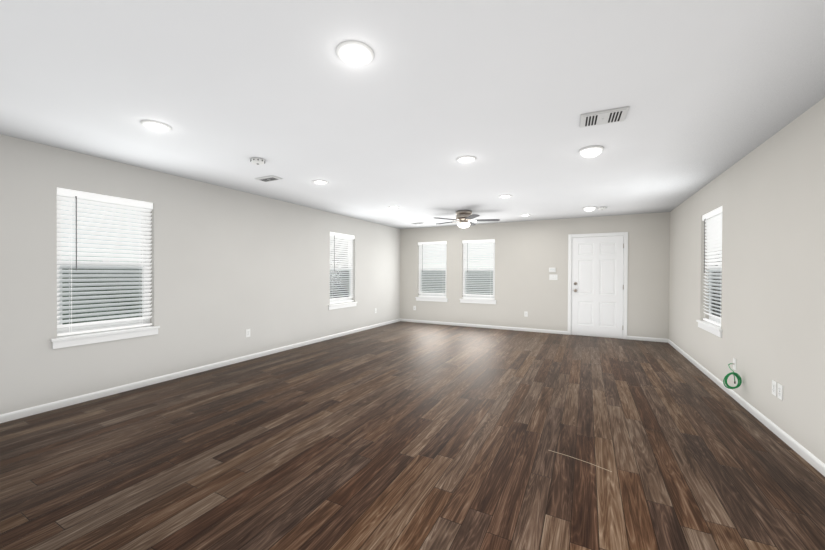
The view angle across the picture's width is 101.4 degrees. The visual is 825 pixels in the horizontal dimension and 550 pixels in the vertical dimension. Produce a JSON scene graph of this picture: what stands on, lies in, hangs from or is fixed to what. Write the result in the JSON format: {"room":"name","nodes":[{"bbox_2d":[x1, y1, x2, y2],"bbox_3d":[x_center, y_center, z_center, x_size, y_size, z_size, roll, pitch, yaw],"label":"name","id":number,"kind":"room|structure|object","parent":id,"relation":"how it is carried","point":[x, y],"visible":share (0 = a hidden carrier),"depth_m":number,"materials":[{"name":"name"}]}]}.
{"room":"empty living room","nodes":[
{"label":"empty living room","id":0,"kind":"room"},
{"bbox_2d":[0,134,399,414],"bbox_3d":[-2.784,0.025,4.370,0.150,2.440,10.409,0,0,27],"label":"wall","id":1,"kind":"structure","parent":0,"point":[226,262],"depth_m":4.11,"materials":[{"name":"beige paint"}]},
{"bbox_2d":[57,195,149,336],"bbox_3d":[-3.243,-0.118,3.565,0.064,1.414,0.798,0,0,27],"label":"window","id":2,"kind":"structure","parent":1,"relation":"in","point":[142,321],"depth_m":3.56,"materials":[{"name":"white plastic"}]},
{"bbox_2d":[57,187,152,335],"bbox_3d":[-3.173,-0.123,3.529,0.070,1.401,0.788,0,0,27],"label":"blind","id":3,"kind":"object","parent":2,"relation":"attached to","point":[61,192],"visible":0.94,"depth_m":3.47,"materials":[{"name":"white plastic"}]},
{"bbox_2d":[50,326,159,348],"bbox_3d":[-3.170,0.637,3.530,0.120,0.095,0.890,0,0,27],"label":"window sill","id":4,"kind":"structure","parent":1,"relation":"attached to","point":[95,337],"depth_m":3.45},
{"bbox_2d":[0,319,399,422],"bbox_3d":[-2.717,1.210,4.341,0.013,0.070,10.409,0,0,27],"label":"baseboard","id":5,"kind":"structure","parent":1,"relation":"attached to","point":[10,416],"depth_m":3.84,"materials":[{"name":"white wood"}]},
{"bbox_2d":[246,329,249,336],"bbox_3d":[-2.405,0.850,4.944,0.008,0.115,0.070,0,0,27],"label":"outlet","id":6,"kind":"object","parent":1,"relation":"attached to","point":[247,330],"visible":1,"depth_m":4.94,"materials":[{"name":"white plastic"}]},
{"bbox_2d":[330,236,351,303],"bbox_3d":[-1.512,-0.134,6.916,0.064,1.414,0.798,0,0,27],"label":"window","id":7,"kind":"structure","parent":1,"relation":"in","point":[344,299],"depth_m":6.99,"materials":[{"name":"white plastic"}]},
{"bbox_2d":[330,232,354,303],"bbox_3d":[-1.442,-0.139,6.880,0.070,1.401,0.788,0,0,27],"label":"blind","id":8,"kind":"object","parent":7,"relation":"attached to","point":[346,260],"visible":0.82,"depth_m":6.88,"materials":[{"name":"white plastic"}]},
{"bbox_2d":[328,302,356,309],"bbox_3d":[-1.438,0.621,6.882,0.120,0.095,0.890,0,0,27],"label":"window sill","id":9,"kind":"structure","parent":1,"relation":"attached to","point":[346,304],"depth_m":6.81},
{"bbox_2d":[0,0,824,228],"bbox_3d":[-0.149,-1.234,3.003,6.070,0.120,10.709,0,0,27],"label":"ceiling","id":10,"kind":"structure","parent":0,"point":[507,85],"depth_m":2.16,"materials":[{"name":"white paint"}]},
{"bbox_2d":[140,120,171,131],"bbox_3d":[-2.021,-1.174,2.665,0.196,0.012,0.196,0,0,27],"label":"recessed light","id":11,"kind":"object","parent":10,"relation":"in","point":[154,125],"visible":1,"depth_m":2.65,"materials":[{"name":"white plastic"}]},
{"bbox_2d":[250,157,264,164],"bbox_3d":[-1.586,-1.160,3.464,0.141,0.047,0.134,0,0,27],"label":"smoke detector","id":12,"kind":"object","parent":10,"relation":"attached to","point":[257,161],"visible":1,"depth_m":3.43,"materials":[{"name":"white plastic"}]},
{"bbox_2d":[255,175,281,181],"bbox_3d":[-1.769,-1.179,4.160,0.300,0.020,0.150,0,0,27],"label":"ceiling vent","id":13,"kind":"object","parent":10,"relation":"in","point":[267,178],"visible":1,"depth_m":4.13,"materials":[{"name":"white metal"}]},
{"bbox_2d":[312,180,327,183],"bbox_3d":[-1.174,-1.181,4.304,0.196,0.012,0.196,0,0,27],"label":"recessed light","id":14,"kind":"object","parent":10,"relation":"in","point":[313,181],"visible":1,"depth_m":4.29,"materials":[{"name":"white plastic"}]},
{"bbox_2d":[336,41,373,65],"bbox_3d":[-0.302,-1.160,1.777,0.196,0.012,0.196,0,0,27],"label":"recessed light","id":15,"kind":"object","parent":10,"relation":"in","point":[355,53],"visible":1,"depth_m":1.76,"materials":[{"name":"white plastic"}]},
{"bbox_2d":[457,156,475,162],"bbox_3d":[0.545,-1.168,3.416,0.196,0.012,0.196,0,0,27],"label":"recessed light","id":16,"kind":"object","parent":10,"relation":"in","point":[463,159],"visible":1,"depth_m":3.40,"materials":[{"name":"white plastic"}]},
{"bbox_2d":[434,210,499,228],"bbox_3d":[0.981,-1.027,6.383,1.261,0.331,1.218,0,0,27],"label":"ceiling fan","id":17,"kind":"object","parent":10,"relation":"hanging from","point":[462,216],"depth_m":6.23,"materials":[{"name":"silver metal"}]},
{"bbox_2d":[499,195,511,197],"bbox_3d":[1.392,-1.175,5.055,0.196,0.012,0.196,0,0,27],"label":"recessed light","id":18,"kind":"object","parent":10,"relation":"in","point":[500,196],"visible":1,"depth_m":5.05,"materials":[{"name":"white plastic"}]},
{"bbox_2d":[583,206,595,210],"bbox_3d":[3.089,-1.146,5.895,0.200,0.068,0.200,0,0,27],"label":"ceiling light","id":19,"kind":"object","parent":10,"relation":"attached to","point":[589,208],"visible":1,"depth_m":5.83,"materials":[{"name":"white plastic"}]},
{"bbox_2d":[579,146,602,157],"bbox_3d":[1.662,-1.133,3.143,0.200,0.068,0.200,0,0,27],"label":"ceiling light","id":20,"kind":"object","parent":10,"relation":"attached to","point":[590,151],"visible":1,"depth_m":3.09,"materials":[{"name":"white plastic"}]},
{"bbox_2d":[580,106,628,127],"bbox_3d":[1.403,-1.154,2.489,0.295,0.020,0.225,0,0,24],"label":"ceiling vent","id":21,"kind":"object","parent":10,"relation":"in","point":[618,114],"visible":1,"depth_m":2.46,"materials":[{"name":"white metal"}]},
{"bbox_2d":[0,321,824,549],"bbox_3d":[-0.160,1.326,3.020,6.070,0.120,10.709,0,0,27],"label":"floor","id":22,"kind":"structure","parent":0,"point":[401,435],"depth_m":2.37,"materials":[{"name":"brown wood"}]},
{"bbox_2d":[549,450,611,471],"bbox_3d":[1.141,1.275,2.325,0.398,0.001,0.104,0,0,27],"label":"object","id":23,"kind":"structure","parent":22,"relation":"on","point":[549,450],"depth_m":2.33,"materials":[{"name":"beige"}]},
{"bbox_2d":[400,212,669,338],"bbox_3d":[2.269,0.024,7.702,5.770,2.440,0.150,0,0,27],"label":"wall","id":24,"kind":"structure","parent":0,"point":[525,251],"depth_m":7.40,"materials":[{"name":"beige paint"}]},
{"bbox_2d":[415,297,447,301],"bbox_3d":[0.495,0.618,8.569,0.890,0.095,0.120,0,0,27],"label":"window sill","id":25,"kind":"structure","parent":24,"relation":"attached to","point":[435,299],"depth_m":8.54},
{"bbox_2d":[419,244,446,297],"bbox_3d":[0.537,-0.137,8.640,0.798,1.414,0.064,0,0,27],"label":"window","id":26,"kind":"structure","parent":24,"relation":"in","point":[442,295],"depth_m":8.64,"materials":[{"name":"white plastic"}]},
{"bbox_2d":[418,241,446,297],"bbox_3d":[0.501,-0.142,8.570,0.788,1.401,0.070,0,0,27],"label":"blind","id":27,"kind":"object","parent":26,"relation":"attached to","point":[442,244],"visible":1,"depth_m":8.57,"materials":[{"name":"white plastic"}]},
{"bbox_2d":[459,299,496,303],"bbox_3d":[1.557,0.626,8.020,0.890,0.095,0.120,0,0,27],"label":"window sill","id":28,"kind":"structure","parent":24,"relation":"attached to","point":[479,301],"depth_m":7.98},
{"bbox_2d":[463,242,494,299],"bbox_3d":[1.600,-0.129,8.091,0.798,1.414,0.064,0,0,27],"label":"window","id":29,"kind":"structure","parent":24,"relation":"in","point":[468,296],"depth_m":8.10,"materials":[{"name":"white plastic"}]},
{"bbox_2d":[462,239,494,299],"bbox_3d":[1.564,-0.134,8.021,0.788,1.401,0.070,0,0,27],"label":"blind","id":30,"kind":"object","parent":29,"relation":"attached to","point":[490,248],"visible":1,"depth_m":8.02,"materials":[{"name":"white plastic"}]},
{"bbox_2d":[400,319,567,334],"bbox_3d":[1.468,1.203,8.030,4.036,0.070,0.013,0,0,27],"label":"baseboard","id":31,"kind":"structure","parent":24,"relation":"attached to","point":[404,320],"depth_m":7.86,"materials":[{"name":"white wood"}]},
{"bbox_2d":[549,274,557,279],"bbox_3d":[3.012,0.048,7.222,0.162,0.118,0.020,0,0,27],"label":"switch","id":32,"kind":"object","parent":24,"relation":"attached to","point":[551,276],"depth_m":7.22,"materials":[{"name":"white plastic"}]},
{"bbox_2d":[571,236,622,337],"bbox_3d":[3.752,0.235,6.884,0.914,2.018,0.044,0,0,27],"label":"door","id":33,"kind":"structure","parent":24,"relation":"in","point":[597,262],"depth_m":6.85,"materials":[{"name":"white wood"}]},
{"bbox_2d":[568,232,627,338],"bbox_3d":[3.770,0.204,6.917,1.060,2.103,0.165,0,0,27],"label":"door frame","id":34,"kind":"structure","parent":24,"relation":"in","point":[624,234],"depth_m":6.76,"materials":[{"name":"white wood"}]},
{"bbox_2d":[627,336,667,342],"bbox_3d":[4.491,1.227,6.468,0.646,0.070,0.013,0,0,27],"label":"baseboard","id":35,"kind":"structure","parent":24,"relation":"attached to","point":[628,337],"depth_m":6.46,"materials":[{"name":"white wood"}]},
{"bbox_2d":[669,97,824,463],"bbox_3d":[2.475,0.066,1.653,0.150,2.440,10.409,0,0,27],"label":"wall","id":36,"kind":"structure","parent":0,"point":[772,200],"depth_m":2.86,"materials":[{"name":"beige paint"}]},
{"bbox_2d":[696,320,721,337],"bbox_3d":[3.735,0.662,4.202,0.120,0.095,0.890,0,0,27],"label":"window sill","id":37,"kind":"structure","parent":36,"relation":"attached to","point":[712,328],"depth_m":4.14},
{"bbox_2d":[709,213,721,322],"bbox_3d":[3.814,-0.092,4.158,0.064,1.414,0.798,0,0,27],"label":"window","id":38,"kind":"structure","parent":36,"relation":"in","point":[715,319],"depth_m":4.36,"materials":[{"name":"white plastic"}]},
{"bbox_2d":[702,206,721,326],"bbox_3d":[3.745,-0.098,4.194,0.070,1.401,0.788,0,0,27],"label":"blind","id":39,"kind":"object","parent":38,"relation":"attached to","point":[714,224],"visible":0.67,"depth_m":4.23,"materials":[{"name":"white plastic"}]},
{"bbox_2d":[723,358,741,388],"bbox_3d":[3.228,0.993,3.389,0.359,0.260,0.121,0,1,-40],"label":"cable","id":40,"kind":"object","parent":36,"relation":"attached to","point":[738,377],"visible":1,"depth_m":3.32,"materials":[{"name":"green plastic"}]},
{"bbox_2d":[668,339,824,476],"bbox_3d":[2.398,1.251,1.698,0.013,0.070,10.409,0,0,27],"label":"baseboard","id":41,"kind":"structure","parent":36,"relation":"attached to","point":[798,448],"depth_m":2.86,"materials":[{"name":"white wood"}]},
{"bbox_2d":[772,380,776,396],"bbox_3d":[2.947,0.922,2.753,0.008,0.115,0.070,0,0,27],"label":"outlet","id":42,"kind":"object","parent":36,"relation":"attached to","point":[774,384],"visible":1,"depth_m":2.74,"materials":[{"name":"white plastic"}]},
{"bbox_2d":[778,383,782,399],"bbox_3d":[2.904,0.922,2.669,0.008,0.115,0.070,0,0,27],"label":"outlet","id":43,"kind":"object","parent":36,"relation":"attached to","point":[780,387],"visible":1,"depth_m":2.66,"materials":[{"name":"white plastic"}]}
]}

